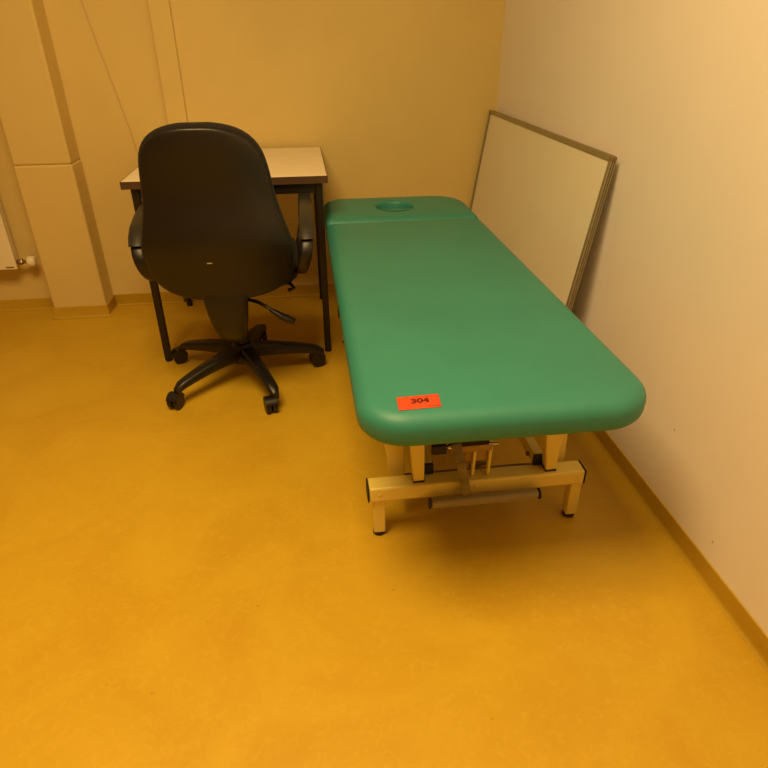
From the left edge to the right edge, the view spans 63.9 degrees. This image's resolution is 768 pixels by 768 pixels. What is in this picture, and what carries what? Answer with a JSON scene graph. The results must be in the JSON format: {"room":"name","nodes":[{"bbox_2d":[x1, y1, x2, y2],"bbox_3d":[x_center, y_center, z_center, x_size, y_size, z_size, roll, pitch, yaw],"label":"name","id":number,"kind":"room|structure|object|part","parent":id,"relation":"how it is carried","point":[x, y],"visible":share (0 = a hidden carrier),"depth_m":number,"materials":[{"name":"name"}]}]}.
{"room":"examination room","nodes":[
{"label":"examination room","id":0,"kind":"room"},
{"bbox_2d":[0,0,112,307],"bbox_3d":[-1.449,-1.458,2.357,0.239,2.550,0.135,-4,30,-6],"label":"wall pillar","id":1,"kind":"structure","parent":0,"point":[35,119],"depth_m":2.59,"materials":[{"name":"paint"}]},
{"bbox_2d":[52,295,117,319],"bbox_3d":[-1.441,-0.372,2.969,0.267,0.055,0.149,-4,30,-6],"label":"baseboard","id":2,"kind":"structure","parent":1,"relation":"attached to","point":[107,310],"depth_m":2.92,"materials":[{"name":"yellow plastic"}]},
{"bbox_2d":[0,0,505,299],"bbox_3d":[-1.576,-1.514,2.455,4.447,2.550,0.120,-4,30,-6],"label":"wall","id":3,"kind":"structure","parent":0,"point":[396,97],"depth_m":2.69,"materials":[{"name":"paint"}]},
{"bbox_2d":[0,202,36,269],"bbox_3d":[-2.154,-0.761,2.670,1.104,0.564,0.100,-4,30,-6],"label":"radiator","id":4,"kind":"object","parent":3,"relation":"attached to","point":[9,260],"visible":1,"depth_m":2.79,"materials":[{"name":"metal"}]},
{"bbox_3d":[-2.188,-0.737,2.629,1.025,0.564,0.012,-4,30,-6],"label":"panel","id":5,"kind":"part","parent":4,"relation":"part of","materials":[{"name":"metal"}]},
{"bbox_3d":[-1.621,-0.565,2.834,0.038,0.049,0.049,-4,30,-6],"label":"valve knob","id":6,"kind":"part","parent":4,"relation":"part of","materials":[{"name":"plastic"}]},
{"bbox_2d":[0,298,53,311],"bbox_3d":[-2.607,-0.326,2.901,2.096,0.055,0.014,-4,30,-6],"label":"baseboard","id":7,"kind":"structure","parent":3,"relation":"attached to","point":[37,303],"depth_m":3.00,"materials":[{"name":"yellow plastic"}]},
{"bbox_2d":[81,0,137,155],"bbox_3d":[-1.183,-1.431,2.487,0.198,1.131,0.005,-4,30,-6],"label":"cord","id":8,"kind":"object","parent":3,"relation":"attached to","point":[81,0],"visible":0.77,"depth_m":2.57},
{"bbox_2d":[147,0,187,123],"bbox_3d":[-0.902,-1.549,2.452,0.084,2.492,0.022,-4,30,-6],"label":"trim","id":9,"kind":"structure","parent":3,"relation":"attached to","point":[160,14],"depth_m":2.56,"materials":[{"name":"paint"}]},
{"bbox_2d":[114,283,335,305],"bbox_3d":[-0.402,-0.477,3.140,1.872,0.055,0.014,-4,30,-6],"label":"baseboard","id":10,"kind":"structure","parent":3,"relation":"attached to","point":[301,290],"depth_m":3.09,"materials":[{"name":"yellow plastic"}]},
{"bbox_2d":[0,294,767,767],"bbox_3d":[-1.218,0.991,0.732,4.447,0.100,5.639,-4,30,-6],"label":"floor","id":11,"kind":"structure","parent":0,"point":[208,582],"depth_m":1.48,"materials":[{"name":"yellow laminate"}]},
{"bbox_2d":[119,147,331,361],"bbox_3d":[-0.604,-0.578,2.651,0.726,0.720,0.653,-4,30,-6],"label":"desk","id":12,"kind":"object","parent":11,"relation":"on","point":[303,169],"visible":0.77,"depth_m":2.39,"materials":[{"name":"laminate"}]},
{"bbox_3d":[-0.887,-0.403,2.365,0.026,0.685,0.026,-4,30,-6],"label":"leg","id":13,"kind":"part","parent":12,"relation":"part of","materials":[{"name":"black metal"}]},
{"bbox_3d":[-0.314,-0.739,2.949,0.026,0.685,0.026,-4,30,-6],"label":"leg","id":14,"kind":"part","parent":12,"relation":"part of","materials":[{"name":"black metal"}]},
{"bbox_3d":[-0.238,-0.447,2.435,0.026,0.685,0.026,-4,30,-6],"label":"leg","id":15,"kind":"part","parent":12,"relation":"part of","materials":[{"name":"black metal"}]},
{"bbox_2d":[128,122,325,413],"bbox_3d":[-0.533,-0.447,2.185,0.618,0.952,0.637,-6,30,-9],"label":"office chair","id":16,"kind":"object","parent":11,"relation":"on","point":[209,225],"visible":1,"depth_m":1.88,"materials":[{"name":"black plastic"}]},
{"bbox_3d":[-0.793,-0.487,2.124,0.072,0.208,0.407,-4,30,-6],"label":"armrest","id":17,"kind":"part","parent":16,"relation":"part of","materials":[{"name":"black plastic"}]},
{"bbox_3d":[-0.648,-0.051,2.259,0.058,0.088,0.278,23,37,35],"label":"arm","id":18,"kind":"part","parent":16,"relation":"part of","materials":[{"name":"black plastic"}]},
{"bbox_3d":[-0.694,-0.146,2.427,0.278,0.088,0.058,11,32,20],"label":"arm","id":19,"kind":"part","parent":16,"relation":"part of","materials":[{"name":"black plastic"}]},
{"bbox_3d":[-0.525,-0.515,1.897,0.480,0.547,0.118,-4,30,-6],"label":"backrest","id":20,"kind":"part","parent":16,"relation":"part of","materials":[{"name":"black plastic"}]},
{"bbox_3d":[-0.527,-0.198,2.517,0.058,0.088,0.278,2,30,3],"label":"arm","id":21,"kind":"part","parent":16,"relation":"part of","materials":[{"name":"black plastic"}]},
{"bbox_3d":[-0.450,-0.044,2.244,0.058,0.088,0.278,-17,34,-27],"label":"arm","id":22,"kind":"part","parent":16,"relation":"part of","materials":[{"name":"black plastic"}]},
{"bbox_3d":[-0.408,-0.261,2.091,0.126,0.062,0.014,5,30,10],"label":"height lever","id":23,"kind":"part","parent":16,"relation":"part of","materials":[{"name":"black plastic"}]},
{"bbox_3d":[-0.374,-0.136,2.406,0.278,0.088,0.058,-7,30,-12],"label":"arm","id":24,"kind":"part","parent":16,"relation":"part of","materials":[{"name":"black plastic"}]},
{"bbox_3d":[-0.545,-0.454,2.223,0.464,0.071,0.450,-4,30,-6],"label":"seat","id":25,"kind":"part","parent":16,"relation":"part of","materials":[{"name":"black fabric"}]},
{"bbox_3d":[-0.369,-0.350,2.153,0.151,0.037,0.025,17,34,28],"label":"tilt lever","id":26,"kind":"part","parent":16,"relation":"part of","materials":[{"name":"black plastic"}]},
{"bbox_3d":[-0.287,-0.522,2.179,0.072,0.208,0.407,-4,30,-6],"label":"armrest","id":27,"kind":"part","parent":16,"relation":"part of","materials":[{"name":"black plastic"}]},
{"bbox_2d":[324,196,646,535],"bbox_3d":[0.150,-0.147,2.047,0.614,0.561,1.755,-4,30,-6],"label":"massage table","id":28,"kind":"object","parent":11,"relation":"on","point":[449,337],"visible":1,"depth_m":1.53,"materials":[{"name":"green leather"}]},
{"bbox_3d":[0.012,0.127,1.582,0.085,0.340,0.033,-4,30,-6],"label":"lift arm","id":29,"kind":"part","parent":28,"relation":"part of","materials":[{"name":"beige metal"}]},
{"bbox_3d":[0.076,0.128,1.500,0.054,0.284,0.064,-4,30,-6],"label":"lift arm","id":30,"kind":"part","parent":28,"relation":"part of","materials":[{"name":"beige metal"}]},
{"bbox_3d":[0.040,-0.065,2.104,0.027,0.032,1.158,-4,30,-6],"label":"rail","id":31,"kind":"part","parent":28,"relation":"part of","materials":[{"name":"beige metal"}]},
{"bbox_3d":[0.194,0.218,1.544,0.060,0.152,0.025,19,35,30],"label":"pedal lever","id":32,"kind":"part","parent":28,"relation":"part of","materials":[{"name":"metal"}]},
{"bbox_3d":[0.253,0.239,1.681,0.430,0.024,0.024,-4,30,-6],"label":"pivot rod","id":33,"kind":"part","parent":28,"relation":"part of","materials":[{"name":"metal"}]},
{"bbox_3d":[0.167,-0.260,1.773,0.602,0.080,1.390,-4,30,-6],"label":"mattress","id":34,"kind":"part","parent":28,"relation":"part of","materials":[{"name":"green leather"}]},
{"bbox_3d":[0.335,-0.085,2.136,0.027,0.032,1.158,-4,30,-6],"label":"rail","id":35,"kind":"part","parent":28,"relation":"part of","materials":[{"name":"beige metal"}]},
{"bbox_3d":[0.414,0.104,1.536,0.071,0.286,0.064,-4,30,-6],"label":"lift arm","id":36,"kind":"part","parent":28,"relation":"part of","materials":[{"name":"beige metal"}]},
{"bbox_3d":[0.464,0.096,1.631,0.053,0.336,0.032,-4,30,-6],"label":"lift arm","id":37,"kind":"part","parent":28,"relation":"part of","materials":[{"name":"beige metal"}]},
{"bbox_2d":[470,110,616,310],"bbox_3d":[0.515,-0.574,2.488,0.142,0.860,1.245,-4,30,-6],"label":"whiteboard","id":38,"kind":"object","parent":11,"relation":"on","point":[542,193],"visible":0.58,"depth_m":2.20,"materials":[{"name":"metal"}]},
{"bbox_3d":[0.433,-0.876,3.019,0.138,0.836,0.013,-4,30,-6],"label":"frame rail","id":39,"kind":"part","parent":38,"relation":"part of","materials":[{"name":"metal"}]},
{"bbox_3d":[0.573,-0.946,2.286,0.020,0.013,1.220,-4,30,-6],"label":"frame rail","id":40,"kind":"part","parent":38,"relation":"part of","materials":[{"name":"metal"}]},
{"bbox_3d":[0.596,-0.272,1.958,0.138,0.836,0.013,-4,30,-6],"label":"frame rail","id":41,"kind":"part","parent":38,"relation":"part of","materials":[{"name":"metal"}]},
{"bbox_2d":[497,0,767,635],"bbox_3d":[0.921,-0.307,0.309,0.120,2.550,5.399,-4,30,-6],"label":"wall","id":42,"kind":"structure","parent":0,"point":[674,281],"depth_m":1.51,"materials":[{"name":"beige paint"}]},
{"bbox_2d":[590,431,767,671],"bbox_3d":[0.862,0.781,0.919,0.014,0.055,5.399,-4,30,-6],"label":"baseboard","id":43,"kind":"structure","parent":42,"relation":"attached to","point":[731,606],"depth_m":1.54,"materials":[{"name":"yellow plastic"}]}
]}

